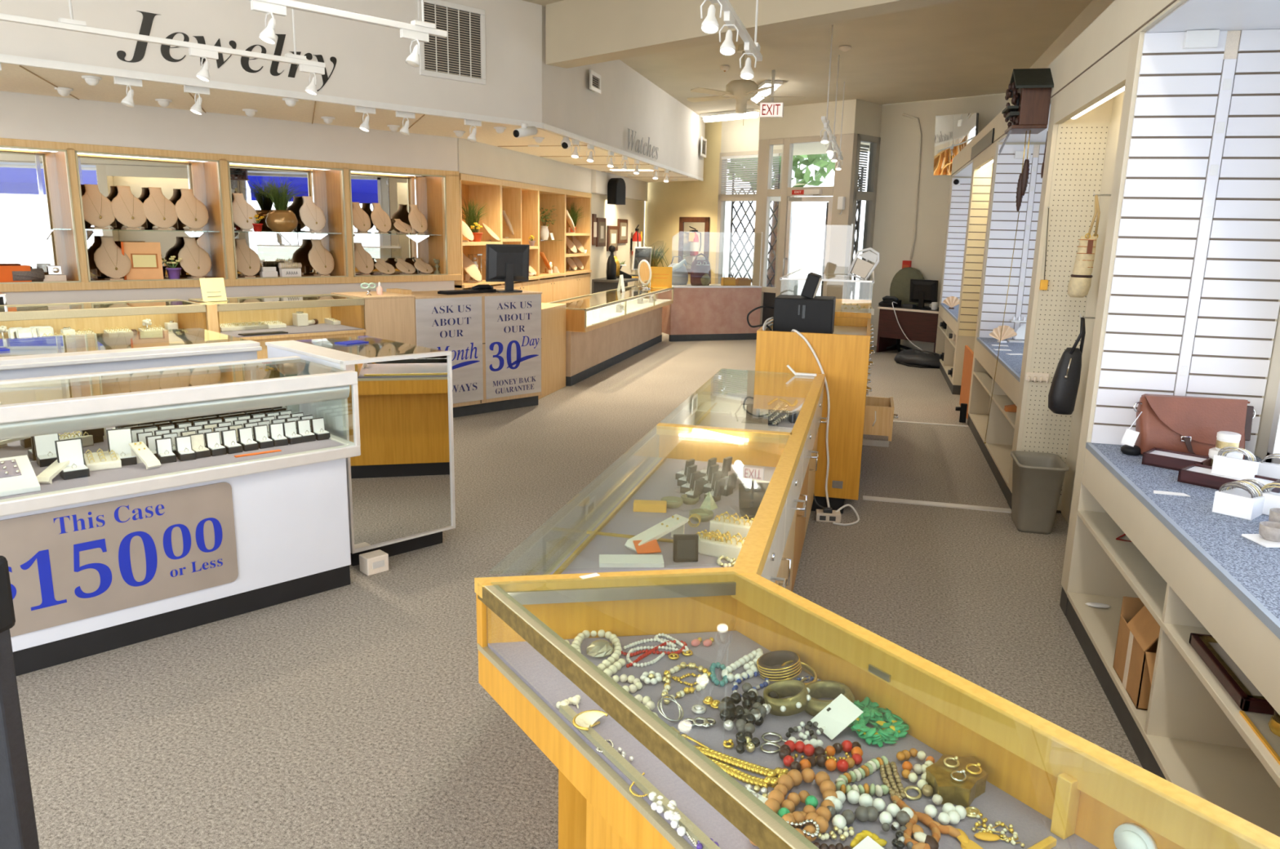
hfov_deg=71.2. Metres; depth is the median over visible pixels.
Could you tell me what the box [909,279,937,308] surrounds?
computer monitor
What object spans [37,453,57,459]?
cushion
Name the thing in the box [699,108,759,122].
ceiling light
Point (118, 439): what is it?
box
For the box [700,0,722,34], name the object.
lamp
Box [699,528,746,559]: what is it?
tray
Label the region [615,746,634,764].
crystal brooch
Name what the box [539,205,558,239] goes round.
leafy plant
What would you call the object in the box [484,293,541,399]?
sign
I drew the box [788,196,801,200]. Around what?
notice
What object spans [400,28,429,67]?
lamp
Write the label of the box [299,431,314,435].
cushion
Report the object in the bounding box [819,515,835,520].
socket
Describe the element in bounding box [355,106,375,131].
lamp
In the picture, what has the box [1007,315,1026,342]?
rack
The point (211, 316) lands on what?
post
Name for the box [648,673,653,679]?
flower
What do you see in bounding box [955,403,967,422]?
door stop
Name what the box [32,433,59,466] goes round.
box
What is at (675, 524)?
display stand
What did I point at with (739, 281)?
box
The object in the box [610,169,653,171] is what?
soffit light
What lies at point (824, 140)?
lamp
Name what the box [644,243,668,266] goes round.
spiky plant
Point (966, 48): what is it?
ceiling
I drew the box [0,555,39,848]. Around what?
stanchion
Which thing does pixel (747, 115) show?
diffuser
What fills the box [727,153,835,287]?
street tree
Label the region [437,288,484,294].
keyboard
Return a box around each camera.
[513,123,537,137]
[560,137,571,149]
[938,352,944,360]
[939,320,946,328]
[947,368,952,376]
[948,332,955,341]
[951,177,960,186]
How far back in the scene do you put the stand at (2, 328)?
5.70 m
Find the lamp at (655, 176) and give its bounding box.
[652,165,658,179]
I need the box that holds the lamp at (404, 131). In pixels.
[395,111,415,135]
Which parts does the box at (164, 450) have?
lid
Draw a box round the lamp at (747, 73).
[739,42,756,79]
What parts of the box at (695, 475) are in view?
lid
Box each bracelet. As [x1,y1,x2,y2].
[609,670,662,693]
[657,694,684,723]
[661,662,711,704]
[682,716,716,728]
[688,513,701,527]
[696,838,719,848]
[709,662,728,686]
[720,648,763,681]
[732,671,769,701]
[765,401,787,417]
[767,398,798,406]
[768,408,788,421]
[772,413,788,426]
[787,736,823,747]
[794,675,820,680]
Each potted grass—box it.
[255,177,305,232]
[462,195,488,241]
[565,203,583,231]
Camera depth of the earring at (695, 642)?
2.01 m
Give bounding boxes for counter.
[968,337,1024,501]
[1066,442,1279,836]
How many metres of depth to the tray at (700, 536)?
2.60 m
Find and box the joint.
[951,0,1177,175]
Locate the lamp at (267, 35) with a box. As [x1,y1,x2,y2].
[250,0,286,44]
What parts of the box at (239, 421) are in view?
lid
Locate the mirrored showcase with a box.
[0,137,462,292]
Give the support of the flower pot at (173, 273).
on the mirrored showcase
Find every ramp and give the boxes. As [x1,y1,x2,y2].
[36,459,69,484]
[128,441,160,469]
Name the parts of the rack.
panel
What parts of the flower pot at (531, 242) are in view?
pot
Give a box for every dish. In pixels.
[661,496,683,508]
[680,493,699,504]
[688,508,713,521]
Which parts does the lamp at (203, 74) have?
lamp shade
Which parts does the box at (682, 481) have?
lid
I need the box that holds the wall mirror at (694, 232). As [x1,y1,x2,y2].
[678,217,710,274]
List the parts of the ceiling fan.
blade, blade, motor, blade, blade, blade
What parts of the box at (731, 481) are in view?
lid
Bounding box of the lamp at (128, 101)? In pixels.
[113,76,142,107]
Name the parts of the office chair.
leg, stem, leg, leg, backrest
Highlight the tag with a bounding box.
[632,538,661,554]
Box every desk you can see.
[591,274,651,295]
[876,305,938,352]
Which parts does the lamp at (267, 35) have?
lamp shade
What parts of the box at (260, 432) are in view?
lid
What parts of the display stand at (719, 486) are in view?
lid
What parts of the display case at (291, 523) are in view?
rail, deck trim, kick plate, corner post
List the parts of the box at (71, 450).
lid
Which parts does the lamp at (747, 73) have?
lamp shade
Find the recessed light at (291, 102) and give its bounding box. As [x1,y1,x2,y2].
[282,97,298,106]
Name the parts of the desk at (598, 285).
rail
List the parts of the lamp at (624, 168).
lamp shade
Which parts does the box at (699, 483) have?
lid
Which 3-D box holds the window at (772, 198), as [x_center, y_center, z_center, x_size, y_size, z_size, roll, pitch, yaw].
[2.097,-2.920,14.218,0.590,3.013,0.100,-11,17,-44]
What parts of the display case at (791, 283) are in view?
glass, glass, panel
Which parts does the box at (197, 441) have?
lid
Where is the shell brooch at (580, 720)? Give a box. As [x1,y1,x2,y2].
[572,709,608,730]
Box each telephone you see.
[471,284,496,293]
[616,263,631,278]
[878,295,901,306]
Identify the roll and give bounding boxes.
[12,268,44,281]
[115,328,137,332]
[277,262,302,268]
[308,319,318,324]
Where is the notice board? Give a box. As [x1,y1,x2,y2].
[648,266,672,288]
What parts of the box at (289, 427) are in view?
lid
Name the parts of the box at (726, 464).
lid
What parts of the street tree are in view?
crown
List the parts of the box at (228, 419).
lid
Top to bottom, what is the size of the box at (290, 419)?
0.090 m
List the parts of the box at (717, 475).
lid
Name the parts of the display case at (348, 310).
glass, panel, frame, panel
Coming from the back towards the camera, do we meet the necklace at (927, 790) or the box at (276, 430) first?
the box at (276, 430)
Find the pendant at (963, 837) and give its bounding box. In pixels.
[956,828,968,843]
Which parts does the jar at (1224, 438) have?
lid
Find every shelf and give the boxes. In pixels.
[0,227,66,230]
[85,228,186,231]
[234,231,337,234]
[383,233,439,235]
[935,351,953,382]
[937,324,955,348]
[968,413,1012,486]
[973,371,1016,428]
[1066,591,1279,836]
[1077,510,1279,787]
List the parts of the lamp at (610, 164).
lamp shade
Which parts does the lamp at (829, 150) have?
lamp shade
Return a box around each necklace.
[564,629,626,676]
[576,642,581,653]
[621,640,687,667]
[623,632,688,666]
[648,791,685,835]
[671,672,702,686]
[677,824,697,847]
[693,745,789,788]
[716,555,737,567]
[717,682,778,733]
[743,783,769,798]
[749,767,837,845]
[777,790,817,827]
[778,739,862,772]
[813,841,851,848]
[824,789,913,829]
[835,755,889,796]
[848,696,909,746]
[890,794,960,848]
[896,747,935,782]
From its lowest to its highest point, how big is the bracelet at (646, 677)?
0.018 m
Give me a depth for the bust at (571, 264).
13.09 m
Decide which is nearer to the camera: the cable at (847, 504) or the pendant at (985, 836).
the pendant at (985, 836)
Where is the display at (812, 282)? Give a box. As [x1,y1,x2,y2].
[800,272,822,298]
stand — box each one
[0,325,8,338]
[0,454,40,497]
[7,327,22,337]
[15,327,33,337]
[29,326,38,337]
[36,325,53,336]
[43,265,66,281]
[60,327,75,335]
[142,319,151,328]
[164,320,177,329]
[292,311,308,326]
[554,266,559,272]
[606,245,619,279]
[615,304,622,312]
[624,514,688,551]
[637,297,643,303]
[648,295,653,302]
[734,403,779,425]
[847,247,879,279]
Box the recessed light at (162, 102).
[155,98,172,106]
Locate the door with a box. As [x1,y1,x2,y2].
[751,133,857,328]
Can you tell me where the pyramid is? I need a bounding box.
[699,491,717,510]
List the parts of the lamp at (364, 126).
lamp shade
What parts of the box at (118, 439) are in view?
lid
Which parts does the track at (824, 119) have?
stem, rail, stem, stem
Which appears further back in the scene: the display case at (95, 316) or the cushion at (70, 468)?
the display case at (95, 316)
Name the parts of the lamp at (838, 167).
lamp shade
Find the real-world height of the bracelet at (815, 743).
0.017 m
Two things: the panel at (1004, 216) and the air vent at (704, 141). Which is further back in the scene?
the air vent at (704, 141)
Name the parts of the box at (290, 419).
lid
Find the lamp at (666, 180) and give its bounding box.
[663,168,669,182]
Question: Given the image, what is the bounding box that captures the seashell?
[989,325,1017,342]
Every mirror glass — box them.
[640,262,649,283]
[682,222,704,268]
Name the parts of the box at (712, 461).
lid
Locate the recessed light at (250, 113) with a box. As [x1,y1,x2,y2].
[242,108,257,116]
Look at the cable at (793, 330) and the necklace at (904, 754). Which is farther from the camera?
the cable at (793, 330)
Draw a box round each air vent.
[417,0,485,84]
[589,70,600,93]
[700,136,706,158]
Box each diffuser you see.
[702,112,759,122]
[751,84,777,102]
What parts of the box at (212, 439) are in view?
lid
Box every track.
[0,0,325,67]
[247,0,447,38]
[717,0,762,61]
[821,25,844,159]
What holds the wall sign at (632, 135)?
attached to the soffit at (371, 65)
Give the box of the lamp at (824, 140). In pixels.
[820,122,831,144]
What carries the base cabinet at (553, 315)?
on the floor
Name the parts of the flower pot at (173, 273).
stem, pot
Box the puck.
[1120,444,1141,455]
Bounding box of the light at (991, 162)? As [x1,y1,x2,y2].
[981,160,993,168]
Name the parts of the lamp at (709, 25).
lamp shade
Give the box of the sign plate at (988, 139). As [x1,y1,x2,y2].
[970,128,994,159]
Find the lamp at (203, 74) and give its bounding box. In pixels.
[188,48,218,81]
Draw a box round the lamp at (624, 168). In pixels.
[621,155,628,171]
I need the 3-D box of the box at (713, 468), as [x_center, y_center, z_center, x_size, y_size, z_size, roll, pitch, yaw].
[0.255,0.185,3.301,0.058,0.080,0.045,11,15,38]
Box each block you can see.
[633,499,666,512]
[1211,446,1259,479]
[1212,479,1269,520]
[1257,453,1279,479]
[1257,482,1279,515]
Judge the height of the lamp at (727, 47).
0.175 m
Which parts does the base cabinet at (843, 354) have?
panel, panel, kick plate, plate, panel, drawer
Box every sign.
[0,481,238,637]
[116,10,336,91]
[259,266,278,277]
[279,268,301,276]
[415,296,483,404]
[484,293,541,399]
[627,128,657,159]
[759,70,783,117]
[791,190,804,195]
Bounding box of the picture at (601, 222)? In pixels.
[595,217,606,246]
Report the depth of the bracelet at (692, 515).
2.83 m
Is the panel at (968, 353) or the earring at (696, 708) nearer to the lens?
the earring at (696, 708)
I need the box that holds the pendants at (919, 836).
[911,823,938,848]
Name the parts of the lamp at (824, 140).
lamp shade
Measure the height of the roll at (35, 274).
0.098 m
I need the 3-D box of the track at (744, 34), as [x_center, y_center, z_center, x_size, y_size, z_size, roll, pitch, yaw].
[0.343,-2.256,3.734,0.044,0.877,2.950,4,13,14]
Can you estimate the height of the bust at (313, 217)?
0.325 m
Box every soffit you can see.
[0,0,705,177]
[951,0,1187,176]
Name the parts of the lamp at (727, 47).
lamp shade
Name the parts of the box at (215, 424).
lid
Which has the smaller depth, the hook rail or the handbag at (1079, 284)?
the handbag at (1079, 284)
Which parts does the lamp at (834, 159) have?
lamp shade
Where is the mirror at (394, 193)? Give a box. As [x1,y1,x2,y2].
[351,172,428,274]
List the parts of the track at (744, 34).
stem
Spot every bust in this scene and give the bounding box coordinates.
[81,184,115,229]
[93,235,131,279]
[111,185,146,230]
[142,186,177,230]
[174,188,208,231]
[177,236,211,278]
[231,192,257,231]
[235,239,261,277]
[299,195,325,232]
[307,240,334,275]
[351,201,371,233]
[354,242,373,275]
[370,203,391,233]
[374,258,395,275]
[393,218,412,234]
[395,258,415,274]
[408,204,427,234]
[413,257,433,274]
[462,220,473,241]
[462,253,481,282]
[481,222,500,241]
[502,210,514,238]
[528,264,536,275]
[539,252,551,273]
[565,209,575,232]
[565,235,577,253]
[565,257,577,271]
[570,235,584,253]
[573,256,583,270]
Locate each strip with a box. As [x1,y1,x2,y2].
[234,449,281,457]
[815,506,840,523]
[862,495,1011,513]
[893,420,968,426]
[1215,122,1225,133]
[1222,78,1231,89]
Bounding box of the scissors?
[360,282,375,295]
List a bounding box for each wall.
[0,90,457,304]
[414,137,644,297]
[643,115,782,298]
[759,99,882,139]
[868,93,1006,352]
[934,176,971,352]
[951,159,992,385]
[951,383,960,395]
[968,142,1045,414]
[973,39,1130,169]
[1005,0,1279,461]
[1007,488,1061,513]
[1008,96,1113,493]
[1059,586,1067,616]
[1061,30,1279,597]
[1061,91,1124,523]
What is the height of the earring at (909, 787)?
0.011 m
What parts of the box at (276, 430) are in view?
lid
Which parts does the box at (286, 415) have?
lid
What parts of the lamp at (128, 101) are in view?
lamp shade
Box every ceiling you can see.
[521,0,1093,118]
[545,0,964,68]
[780,141,870,155]
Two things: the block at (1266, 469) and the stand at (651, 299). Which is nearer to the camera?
the block at (1266, 469)
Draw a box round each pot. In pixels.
[161,255,182,279]
[248,214,263,231]
[265,209,297,232]
[470,222,482,241]
[528,235,535,245]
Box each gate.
[728,173,779,287]
[820,201,857,299]
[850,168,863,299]
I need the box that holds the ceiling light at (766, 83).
[751,80,782,102]
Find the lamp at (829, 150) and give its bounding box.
[826,134,835,153]
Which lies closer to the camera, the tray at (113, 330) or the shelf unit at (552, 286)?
the tray at (113, 330)
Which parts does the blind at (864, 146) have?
head rail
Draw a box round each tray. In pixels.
[41,332,69,336]
[73,328,95,334]
[83,448,121,471]
[103,326,131,333]
[137,324,165,331]
[219,321,254,331]
[228,320,268,330]
[249,320,286,329]
[324,317,340,324]
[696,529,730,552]
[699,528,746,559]
[709,511,755,537]
[840,302,860,311]
[842,306,862,312]
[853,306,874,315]
[1141,447,1211,471]
[1177,462,1279,493]
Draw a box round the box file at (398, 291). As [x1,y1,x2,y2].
[386,288,411,294]
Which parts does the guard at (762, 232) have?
pane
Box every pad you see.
[238,331,288,336]
[599,554,664,567]
[699,401,731,413]
[714,395,741,404]
[729,402,748,417]
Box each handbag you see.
[667,256,688,284]
[690,253,711,285]
[1048,317,1085,414]
[1067,195,1100,297]
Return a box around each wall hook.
[1079,313,1095,319]
[1093,191,1111,195]
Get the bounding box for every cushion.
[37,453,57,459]
[62,464,88,471]
[75,330,95,334]
[112,453,135,458]
[137,327,165,331]
[158,452,174,457]
[177,449,194,454]
[192,447,208,452]
[208,444,225,449]
[224,443,240,447]
[240,440,257,444]
[256,438,272,442]
[271,435,286,439]
[285,434,301,438]
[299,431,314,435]
[314,430,328,434]
[676,470,684,475]
[678,476,686,480]
[681,483,689,488]
[684,490,693,495]
[697,534,724,552]
[703,483,711,488]
[842,309,862,312]
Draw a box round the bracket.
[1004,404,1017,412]
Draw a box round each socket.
[372,560,384,568]
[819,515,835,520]
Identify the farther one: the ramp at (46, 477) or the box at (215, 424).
the box at (215, 424)
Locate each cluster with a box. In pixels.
[634,693,657,715]
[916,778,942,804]
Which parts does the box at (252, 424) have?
lid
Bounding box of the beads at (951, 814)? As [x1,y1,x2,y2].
[924,802,966,825]
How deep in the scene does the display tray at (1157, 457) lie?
3.35 m
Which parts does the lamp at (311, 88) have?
lamp shade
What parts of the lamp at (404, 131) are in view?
lamp shade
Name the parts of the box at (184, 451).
lid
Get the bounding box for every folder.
[0,347,9,351]
[333,340,368,345]
[1239,710,1279,764]
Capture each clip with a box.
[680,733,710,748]
[786,364,817,376]
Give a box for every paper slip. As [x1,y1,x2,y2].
[1005,353,1022,355]
[1153,489,1190,496]
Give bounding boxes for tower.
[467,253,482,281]
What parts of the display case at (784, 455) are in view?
panel, cross rail, drawer, handle, rail, handle, door, drawer, handle, door, handle, drawer, door, handle, handle, drawer, handle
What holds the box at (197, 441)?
on the display case at (291, 523)
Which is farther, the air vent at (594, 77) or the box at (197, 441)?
the air vent at (594, 77)
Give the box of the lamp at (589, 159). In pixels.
[586,143,595,162]
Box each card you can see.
[198,277,226,301]
[549,232,554,239]
[617,274,625,292]
[746,787,768,803]
[810,693,863,739]
[852,835,884,848]
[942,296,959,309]
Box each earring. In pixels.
[555,698,569,708]
[567,694,581,708]
[691,637,702,646]
[691,704,706,714]
[702,637,714,646]
[702,696,713,704]
[710,699,719,708]
[735,731,759,754]
[759,742,780,754]
[760,732,786,743]
[903,785,922,799]
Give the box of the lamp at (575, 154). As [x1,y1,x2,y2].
[570,138,579,158]
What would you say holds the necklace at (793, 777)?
on the display case at (1057, 788)
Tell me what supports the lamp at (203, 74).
attached to the track at (71, 24)
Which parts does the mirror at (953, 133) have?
casing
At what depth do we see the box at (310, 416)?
4.09 m
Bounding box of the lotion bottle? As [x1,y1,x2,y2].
[376,282,382,294]
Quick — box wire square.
[1115,533,1131,542]
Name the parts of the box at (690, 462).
lid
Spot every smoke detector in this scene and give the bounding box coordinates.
[720,65,729,71]
[839,45,851,51]
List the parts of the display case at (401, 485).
glass, kick plate, frame, mirror panel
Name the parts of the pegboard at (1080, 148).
cord pull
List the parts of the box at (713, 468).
lid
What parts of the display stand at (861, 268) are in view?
panel, plate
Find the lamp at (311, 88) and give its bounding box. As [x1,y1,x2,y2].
[299,64,324,95]
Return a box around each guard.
[671,231,762,286]
[788,223,853,277]
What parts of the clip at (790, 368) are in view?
arm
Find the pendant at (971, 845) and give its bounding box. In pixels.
[960,839,983,848]
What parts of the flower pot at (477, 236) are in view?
stem, pot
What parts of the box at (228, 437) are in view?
lid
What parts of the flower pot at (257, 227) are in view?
pot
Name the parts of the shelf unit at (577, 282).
door, shelf, shelf, door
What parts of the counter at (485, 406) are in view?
kick plate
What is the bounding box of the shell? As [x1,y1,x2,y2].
[586,639,613,657]
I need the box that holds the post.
[199,302,218,332]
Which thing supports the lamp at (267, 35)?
attached to the track at (422, 26)
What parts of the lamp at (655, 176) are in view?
lamp shade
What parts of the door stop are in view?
knob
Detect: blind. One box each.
[720,153,780,193]
[857,144,869,191]
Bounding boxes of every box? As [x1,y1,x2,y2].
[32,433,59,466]
[54,437,89,479]
[106,427,137,466]
[120,241,163,279]
[131,428,144,442]
[136,431,152,444]
[142,426,158,435]
[145,434,162,457]
[154,428,169,435]
[155,437,176,463]
[159,424,174,430]
[161,431,177,457]
[169,426,185,436]
[174,435,195,461]
[176,422,191,431]
[180,430,195,435]
[186,425,202,433]
[188,432,210,458]
[192,420,208,425]
[196,427,212,448]
[202,422,217,431]
[204,431,226,456]
[208,418,222,423]
[213,426,228,445]
[217,421,231,426]
[220,428,242,453]
[222,416,237,425]
[227,423,242,444]
[232,418,247,427]
[237,414,250,419]
[237,426,258,451]
[243,422,257,441]
[246,417,261,422]
[251,413,265,418]
[252,424,273,448]
[256,419,271,439]
[260,415,275,423]
[265,411,279,418]
[268,422,288,446]
[271,417,285,436]
[275,413,289,421]
[279,409,291,417]
[281,420,302,444]
[284,416,298,431]
[289,412,303,419]
[296,418,315,442]
[299,414,313,432]
[310,417,330,440]
[359,549,388,575]
[672,533,698,561]
[675,458,694,479]
[677,464,697,486]
[680,470,700,493]
[684,477,704,498]
[699,457,716,478]
[702,463,719,484]
[702,471,721,493]
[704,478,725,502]
[718,456,732,478]
[721,472,737,496]
[735,277,751,285]
[738,482,769,519]
[788,409,799,422]
[902,260,911,268]
[925,753,987,807]
[1014,151,1031,158]
[1112,595,1159,710]
[1182,29,1220,48]
[1189,632,1277,714]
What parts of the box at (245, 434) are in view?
lid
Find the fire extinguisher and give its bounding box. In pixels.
[630,224,642,254]
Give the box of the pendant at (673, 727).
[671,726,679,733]
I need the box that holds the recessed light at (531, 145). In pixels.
[528,144,539,146]
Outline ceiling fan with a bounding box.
[686,44,805,125]
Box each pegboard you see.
[1021,122,1109,510]
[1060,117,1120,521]
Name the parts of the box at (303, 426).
lid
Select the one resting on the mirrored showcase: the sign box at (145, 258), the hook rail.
the sign box at (145, 258)
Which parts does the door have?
panel, handle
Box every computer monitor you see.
[485,244,529,292]
[631,247,652,276]
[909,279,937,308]
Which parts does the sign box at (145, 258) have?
frame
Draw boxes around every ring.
[722,738,734,748]
[942,755,959,768]
[950,768,967,782]
[965,762,982,774]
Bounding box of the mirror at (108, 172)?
[80,154,212,279]
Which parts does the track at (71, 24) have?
stem, stem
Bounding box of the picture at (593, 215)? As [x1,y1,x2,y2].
[591,213,596,244]
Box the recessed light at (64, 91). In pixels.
[53,87,73,96]
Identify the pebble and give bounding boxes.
[1084,602,1110,608]
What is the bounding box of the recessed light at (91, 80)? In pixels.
[81,75,102,85]
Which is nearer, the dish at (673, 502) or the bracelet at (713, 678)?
the bracelet at (713, 678)
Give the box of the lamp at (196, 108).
[183,84,209,115]
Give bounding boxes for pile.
[968,808,1025,847]
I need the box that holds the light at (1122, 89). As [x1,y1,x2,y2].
[1071,86,1124,119]
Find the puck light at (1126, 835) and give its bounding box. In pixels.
[1113,822,1157,848]
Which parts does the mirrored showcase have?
panel, panel, panel, panel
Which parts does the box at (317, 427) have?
lid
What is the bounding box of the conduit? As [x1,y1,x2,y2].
[902,113,921,259]
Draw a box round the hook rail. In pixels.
[1025,372,1049,383]
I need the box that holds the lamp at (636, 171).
[633,159,639,174]
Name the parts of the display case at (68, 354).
glass, door rail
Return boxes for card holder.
[720,271,735,285]
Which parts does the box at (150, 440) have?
lid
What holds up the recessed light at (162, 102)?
attached to the soffit panel at (13, 77)
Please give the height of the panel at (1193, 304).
1.596 m
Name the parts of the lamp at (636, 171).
lamp shade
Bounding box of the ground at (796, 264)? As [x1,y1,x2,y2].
[642,256,859,299]
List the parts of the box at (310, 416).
lid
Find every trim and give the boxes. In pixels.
[0,53,542,128]
[541,123,703,181]
[591,169,648,201]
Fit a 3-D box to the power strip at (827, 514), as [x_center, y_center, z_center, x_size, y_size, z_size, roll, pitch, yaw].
[1.083,0.515,5.146,0.140,0.075,0.092,3,12,8]
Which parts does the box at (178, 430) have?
lid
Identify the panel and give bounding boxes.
[0,62,697,182]
[941,177,971,302]
[953,0,1279,177]
[958,168,992,336]
[959,345,973,418]
[978,144,1045,338]
[1090,29,1279,454]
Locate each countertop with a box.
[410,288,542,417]
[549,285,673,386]
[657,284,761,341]
[942,303,959,318]
[979,337,1024,376]
[1090,442,1279,620]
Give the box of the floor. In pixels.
[16,332,1142,848]
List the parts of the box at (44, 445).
lid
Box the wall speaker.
[607,177,626,204]
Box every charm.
[667,653,679,659]
[681,649,693,656]
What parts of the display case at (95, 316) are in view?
panel, glass, frame, panel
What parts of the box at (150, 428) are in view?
lid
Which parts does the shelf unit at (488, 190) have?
panel, shelf, door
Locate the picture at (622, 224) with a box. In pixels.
[617,218,627,243]
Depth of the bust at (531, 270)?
11.39 m
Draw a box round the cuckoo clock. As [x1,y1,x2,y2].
[983,68,1053,444]
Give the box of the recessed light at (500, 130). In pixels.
[493,126,506,133]
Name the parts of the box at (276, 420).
lid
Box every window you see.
[715,149,782,284]
[770,144,783,287]
[846,133,880,299]
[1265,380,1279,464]
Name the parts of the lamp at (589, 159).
lamp shade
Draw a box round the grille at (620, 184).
[616,178,625,204]
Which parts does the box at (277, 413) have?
lid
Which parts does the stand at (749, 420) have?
cord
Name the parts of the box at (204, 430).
lid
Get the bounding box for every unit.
[424,173,504,289]
[501,179,540,291]
[538,185,566,302]
[551,189,591,298]
[773,294,835,333]
[935,302,959,390]
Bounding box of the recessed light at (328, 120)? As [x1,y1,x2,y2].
[320,116,334,124]
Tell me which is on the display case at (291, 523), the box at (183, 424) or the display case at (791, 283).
the box at (183, 424)
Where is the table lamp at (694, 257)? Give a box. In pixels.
[692,256,705,262]
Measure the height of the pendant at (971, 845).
0.007 m
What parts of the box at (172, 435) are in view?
lid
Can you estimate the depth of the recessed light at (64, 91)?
6.08 m
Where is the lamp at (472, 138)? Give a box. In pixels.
[463,119,481,142]
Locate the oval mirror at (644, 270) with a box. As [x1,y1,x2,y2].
[637,259,651,288]
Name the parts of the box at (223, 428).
lid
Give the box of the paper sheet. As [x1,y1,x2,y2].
[724,475,769,482]
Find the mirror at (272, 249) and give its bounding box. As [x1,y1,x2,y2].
[229,164,330,276]
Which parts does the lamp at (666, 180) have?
lamp shade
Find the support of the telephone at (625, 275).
on the desk at (598, 285)
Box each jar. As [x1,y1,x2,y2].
[700,274,710,285]
[1208,447,1243,466]
[1215,431,1240,452]
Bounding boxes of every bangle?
[756,650,801,681]
[762,679,811,715]
[780,660,817,684]
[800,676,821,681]
[804,680,854,716]
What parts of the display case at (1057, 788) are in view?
corner post, mitre rail, rail, rail, rail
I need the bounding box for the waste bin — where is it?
[1010,450,1069,534]
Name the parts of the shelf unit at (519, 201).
shelf, door, door, shelf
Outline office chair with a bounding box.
[886,266,924,351]
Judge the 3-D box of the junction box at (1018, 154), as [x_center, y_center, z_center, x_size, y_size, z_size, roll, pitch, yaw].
[3.112,-2.192,7.270,0.120,0.060,0.027,4,13,14]
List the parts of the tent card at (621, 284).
leg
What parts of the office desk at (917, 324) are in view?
panel, panel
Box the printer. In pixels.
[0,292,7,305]
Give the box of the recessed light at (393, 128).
[386,124,399,132]
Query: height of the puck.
0.032 m
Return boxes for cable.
[746,306,773,330]
[762,316,773,330]
[764,320,773,329]
[791,328,830,507]
[813,494,823,507]
[832,503,859,525]
[892,302,922,350]
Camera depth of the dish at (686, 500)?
3.06 m
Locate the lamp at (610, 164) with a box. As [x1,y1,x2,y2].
[606,151,614,168]
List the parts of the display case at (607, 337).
panel, post, glass, frame, post, post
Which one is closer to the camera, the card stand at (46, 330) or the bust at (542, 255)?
the card stand at (46, 330)
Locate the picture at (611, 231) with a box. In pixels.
[606,226,617,251]
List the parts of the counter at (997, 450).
rail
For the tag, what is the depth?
2.58 m
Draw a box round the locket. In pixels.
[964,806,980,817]
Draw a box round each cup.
[1241,520,1279,547]
[1268,507,1279,523]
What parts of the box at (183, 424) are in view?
lid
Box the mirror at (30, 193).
[0,148,68,279]
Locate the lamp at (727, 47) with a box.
[719,11,738,56]
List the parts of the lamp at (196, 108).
lamp shade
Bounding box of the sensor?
[837,196,845,214]
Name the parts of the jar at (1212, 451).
lid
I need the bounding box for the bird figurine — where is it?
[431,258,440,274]
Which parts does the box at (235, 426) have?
lid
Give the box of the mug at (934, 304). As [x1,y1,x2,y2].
[929,302,937,310]
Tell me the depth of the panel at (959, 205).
11.59 m
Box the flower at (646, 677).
[640,670,662,684]
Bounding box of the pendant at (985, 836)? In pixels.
[973,831,999,840]
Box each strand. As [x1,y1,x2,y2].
[879,764,897,804]
[884,760,902,799]
[889,761,906,798]
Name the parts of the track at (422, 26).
stem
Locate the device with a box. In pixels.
[902,303,915,308]
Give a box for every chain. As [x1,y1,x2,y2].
[595,738,613,752]
[629,772,647,797]
[786,818,820,838]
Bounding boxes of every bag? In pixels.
[0,265,31,282]
[893,349,941,368]
[1120,393,1256,459]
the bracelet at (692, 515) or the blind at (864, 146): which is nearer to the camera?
the bracelet at (692, 515)
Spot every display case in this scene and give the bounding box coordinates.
[0,298,206,338]
[0,328,262,462]
[0,355,360,675]
[188,293,365,359]
[265,335,455,566]
[474,566,1279,848]
[542,373,827,848]
[779,268,874,395]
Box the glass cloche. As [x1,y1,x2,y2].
[1267,708,1279,737]
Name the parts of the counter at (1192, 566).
rail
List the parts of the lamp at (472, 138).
lamp shade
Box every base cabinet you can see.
[330,291,415,357]
[537,302,566,399]
[753,316,897,513]
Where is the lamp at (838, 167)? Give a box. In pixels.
[835,155,842,170]
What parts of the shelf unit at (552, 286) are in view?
door, door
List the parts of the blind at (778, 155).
head rail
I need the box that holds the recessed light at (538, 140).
[533,137,544,142]
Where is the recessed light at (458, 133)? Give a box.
[453,130,465,137]
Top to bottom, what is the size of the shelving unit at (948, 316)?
0.766 m
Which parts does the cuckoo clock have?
pull chain, chain, chain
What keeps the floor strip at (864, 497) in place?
on the floor
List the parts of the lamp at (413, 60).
lamp shade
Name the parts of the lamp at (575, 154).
lamp shade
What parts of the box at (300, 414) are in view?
lid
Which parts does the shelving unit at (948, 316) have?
rail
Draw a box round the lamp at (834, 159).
[830,145,839,162]

